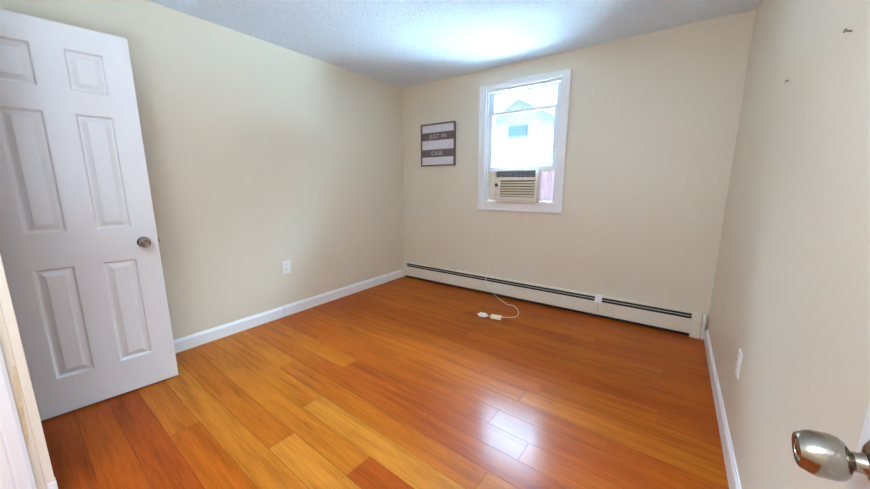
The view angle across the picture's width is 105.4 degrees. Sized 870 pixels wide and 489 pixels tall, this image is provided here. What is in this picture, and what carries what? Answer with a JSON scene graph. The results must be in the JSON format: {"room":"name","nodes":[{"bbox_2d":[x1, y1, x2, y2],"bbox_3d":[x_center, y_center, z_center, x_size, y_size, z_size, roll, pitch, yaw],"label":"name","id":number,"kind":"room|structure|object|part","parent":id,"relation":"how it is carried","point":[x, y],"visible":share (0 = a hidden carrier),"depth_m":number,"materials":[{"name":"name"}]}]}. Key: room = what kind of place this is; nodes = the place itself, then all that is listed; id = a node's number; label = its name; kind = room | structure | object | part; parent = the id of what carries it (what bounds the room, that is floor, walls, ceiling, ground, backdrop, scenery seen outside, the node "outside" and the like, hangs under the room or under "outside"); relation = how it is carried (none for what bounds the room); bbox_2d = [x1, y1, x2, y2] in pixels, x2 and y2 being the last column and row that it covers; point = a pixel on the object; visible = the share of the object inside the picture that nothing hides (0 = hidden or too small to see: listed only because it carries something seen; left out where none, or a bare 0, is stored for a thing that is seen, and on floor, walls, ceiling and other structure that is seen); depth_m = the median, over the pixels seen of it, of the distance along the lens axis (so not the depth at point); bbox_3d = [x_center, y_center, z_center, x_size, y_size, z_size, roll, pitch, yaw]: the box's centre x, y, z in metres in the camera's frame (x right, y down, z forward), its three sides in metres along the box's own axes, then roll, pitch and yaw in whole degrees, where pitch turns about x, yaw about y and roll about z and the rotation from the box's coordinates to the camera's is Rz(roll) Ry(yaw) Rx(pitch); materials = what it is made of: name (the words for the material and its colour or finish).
{"room":"empty bedroom","nodes":[
{"label":"empty bedroom","id":0,"kind":"room"},
{"bbox_2d":[0,305,45,488],"bbox_3d":[-2.409,-0.108,0.776,1.066,2.440,1.557,7,13,35],"label":"wall","id":1,"kind":"structure","parent":0,"point":[4,339],"depth_m":1.22,"materials":[{"name":"beige paint"}]},
{"bbox_2d":[13,366,29,447],"bbox_3d":[-1.526,0.602,1.222,0.001,0.340,0.020,7,13,35],"label":"trim","id":2,"kind":"structure","parent":1,"relation":"attached to","point":[17,385],"depth_m":1.22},
{"bbox_2d":[0,254,54,488],"bbox_3d":[-2.127,0.011,0.970,0.844,2.135,1.003,7,13,35],"label":"door frame","id":3,"kind":"structure","parent":1,"relation":"attached to","point":[16,472],"depth_m":1.21,"materials":[{"name":"white paint"}]},
{"bbox_2d":[47,477,57,488],"bbox_3d":[-1.522,0.983,1.321,0.033,0.095,0.024,7,13,35],"label":"baseboard","id":4,"kind":"structure","parent":1,"relation":"attached to","point":[53,485],"depth_m":1.31,"materials":[{"name":"white paint"}]},
{"bbox_2d":[0,9,178,420],"bbox_3d":[-1.921,-0.098,1.797,0.185,2.030,0.640,9,14,42],"label":"door","id":5,"kind":"structure","parent":1,"relation":"in","point":[80,252],"depth_m":1.77,"materials":[{"name":"white paint"}]},
{"bbox_3d":[-1.716,-0.011,1.959,0.077,0.064,0.064,9,14,42],"label":"knob","id":6,"kind":"part","parent":5,"relation":"part of","materials":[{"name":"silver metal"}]},
{"bbox_2d":[0,0,404,339],"bbox_3d":[-1.908,-0.366,2.470,0.120,2.540,5.164,7,13,35],"label":"wall","id":7,"kind":"structure","parent":0,"point":[260,155],"depth_m":2.81,"materials":[{"name":"beige paint"}]},
{"bbox_2d":[282,260,290,273],"bbox_3d":[-1.415,0.215,3.158,0.009,0.124,0.080,7,13,35],"label":"wall outlet","id":8,"kind":"object","parent":7,"relation":"attached to","point":[286,266],"visible":1,"depth_m":3.15,"materials":[{"name":"white plastic"}]},
{"bbox_2d":[173,269,401,352],"bbox_3d":[-1.411,0.631,3.233,0.016,0.105,3.278,7,13,35],"label":"baseboard","id":9,"kind":"structure","parent":7,"relation":"attached to","point":[190,341],"depth_m":3.09,"materials":[{"name":"white paint"}]},
{"bbox_2d":[41,277,728,488],"bbox_3d":[-0.531,1.009,1.715,3.507,0.100,5.164,7,13,35],"label":"floor","id":10,"kind":"structure","parent":0,"point":[400,383],"depth_m":1.87,"materials":[{"name":"brown wood"}]},
{"bbox_2d":[148,0,759,87],"bbox_3d":[-0.535,-1.500,1.259,3.507,0.120,5.164,7,13,35],"label":"ceiling","id":11,"kind":"structure","parent":0,"point":[398,43],"depth_m":2.51,"materials":[{"name":"white paint"}]},
{"bbox_2d":[401,9,755,335],"bbox_3d":[0.939,-0.559,3.511,3.267,2.540,0.120,7,13,35],"label":"wall","id":12,"kind":"structure","parent":0,"point":[653,122],"depth_m":2.93,"materials":[{"name":"beige paint"}]},
{"bbox_2d":[421,121,455,166],"bbox_3d":[0.033,-1.193,3.964,0.496,0.495,0.028,7,13,35],"label":"wall sign","id":13,"kind":"object","parent":12,"relation":"attached to","point":[438,140],"visible":1,"depth_m":3.95,"materials":[{"name":"brown wood"}]},
{"bbox_2d":[477,68,571,213],"bbox_3d":[0.898,-1.008,3.442,0.934,1.315,0.147,7,13,35],"label":"window","id":14,"kind":"structure","parent":12,"relation":"in","point":[488,93],"depth_m":3.36,"materials":[{"name":"white paint"}]},
{"bbox_2d":[478,169,554,319],"bbox_3d":[0.788,-0.068,3.456,0.744,1.391,1.088,7,13,35],"label":"air conditioner","id":15,"kind":"object","parent":14,"relation":"in","point":[514,186],"visible":0.98,"depth_m":3.37,"materials":[{"name":"beige plastic"}]},
{"bbox_3d":[0.653,-0.651,3.673,0.152,0.313,0.011,7,13,35],"label":"accordion panel","id":16,"kind":"part","parent":15,"relation":"part of","materials":[{"name":"beige plastic"}]},
{"bbox_3d":[0.710,0.100,3.412,0.224,1.077,0.743,-1,10,-4],"label":"power cord","id":17,"kind":"part","parent":15,"relation":"part of","materials":[{"name":"white plastic"}]},
{"bbox_3d":[0.823,-0.578,3.413,0.461,0.228,0.034,7,13,35],"label":"panel","id":18,"kind":"part","parent":15,"relation":"part of","materials":[{"name":"beige plastic"}]},
{"bbox_2d":[497,171,535,176],"bbox_3d":[0.830,-0.721,3.396,0.421,0.064,0.004,7,13,35],"label":"vent","id":19,"kind":"object","parent":15,"relation":"attached to","point":[499,173],"depth_m":3.38,"materials":[{"name":"plastic"}]},
{"bbox_3d":[0.891,-0.610,3.504,0.744,0.341,0.032,7,13,35],"label":"guide rail","id":20,"kind":"part","parent":15,"relation":"part of","materials":[{"name":"beige plastic"}]},
{"bbox_3d":[1.130,-0.590,3.335,0.149,0.313,0.011,7,13,35],"label":"accordion panel","id":21,"kind":"part","parent":15,"relation":"part of","materials":[{"name":"white plastic"}]},
{"bbox_3d":[0.893,-1.078,3.424,0.748,0.608,0.030,7,13,35],"label":"sash","id":22,"kind":"part","parent":14,"relation":"part of","materials":[{"name":"clear glass"}]},
{"bbox_3d":[0.914,-1.304,3.412,0.748,0.576,0.030,7,13,35],"label":"sash","id":23,"kind":"part","parent":14,"relation":"part of","materials":[{"name":"clear glass"}]},
{"bbox_2d":[402,261,706,339],"bbox_3d":[0.880,0.498,3.629,3.245,0.209,0.068,7,13,35],"label":"baseboard heater","id":24,"kind":"object","parent":12,"relation":"attached to","point":[692,324],"visible":1,"depth_m":3.27,"materials":[{"name":"metal"}]},
{"bbox_3d":[0.890,0.485,3.641,3.185,0.179,0.034,7,13,35],"label":"plate","id":25,"kind":"part","parent":24,"relation":"part of","materials":[{"name":"metal"}]},
{"bbox_2d":[707,0,869,488],"bbox_3d":[0.842,-0.016,0.524,0.120,2.540,5.164,7,13,35],"label":"wall","id":26,"kind":"structure","parent":0,"point":[791,287],"depth_m":1.03,"materials":[{"name":"beige paint"}]},
{"bbox_2d":[704,329,741,488],"bbox_3d":[0.769,1.083,0.735,0.014,0.102,4.855,7,13,35],"label":"baseboard","id":27,"kind":"structure","parent":26,"relation":"attached to","point":[733,479],"depth_m":1.66,"materials":[{"name":"white paint"}]},
{"bbox_2d":[735,348,742,378],"bbox_3d":[1.405,0.551,1.534,0.009,0.122,0.074,7,13,35],"label":"wall outlet","id":28,"kind":"object","parent":26,"relation":"attached to","point":[739,357],"visible":1,"depth_m":1.52,"materials":[{"name":"white plastic"}]},
{"bbox_2d":[792,401,869,488],"bbox_3d":[0.348,0.198,0.146,0.112,2.030,0.772,7,13,35],"label":"door","id":29,"kind":"structure","parent":26,"relation":"in","point":[820,454],"depth_m":0.42,"materials":[{"name":"white paint"}]},
{"bbox_3d":[0.518,0.271,0.423,0.084,0.068,0.064,7,13,35],"label":"knob","id":30,"kind":"part","parent":29,"relation":"part of","materials":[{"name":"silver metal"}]},
{"label":"outside","id":31,"kind":"structure","parent":0,"visible":0},
{"bbox_3d":[14.622,-0.907,29.197,70.000,0.200,56.026,7,13,35],"label":"ground","id":32,"kind":"structure","parent":31,"visible":0},
{"bbox_2d":[492,92,554,166],"bbox_3d":[5.364,-2.341,15.685,7.400,7.480,8.600,7,13,35],"label":"house","id":33,"kind":"structure","parent":32,"relation":"on","point":[532,126],"depth_m":11.91,"materials":[{"name":"white"}]}
]}

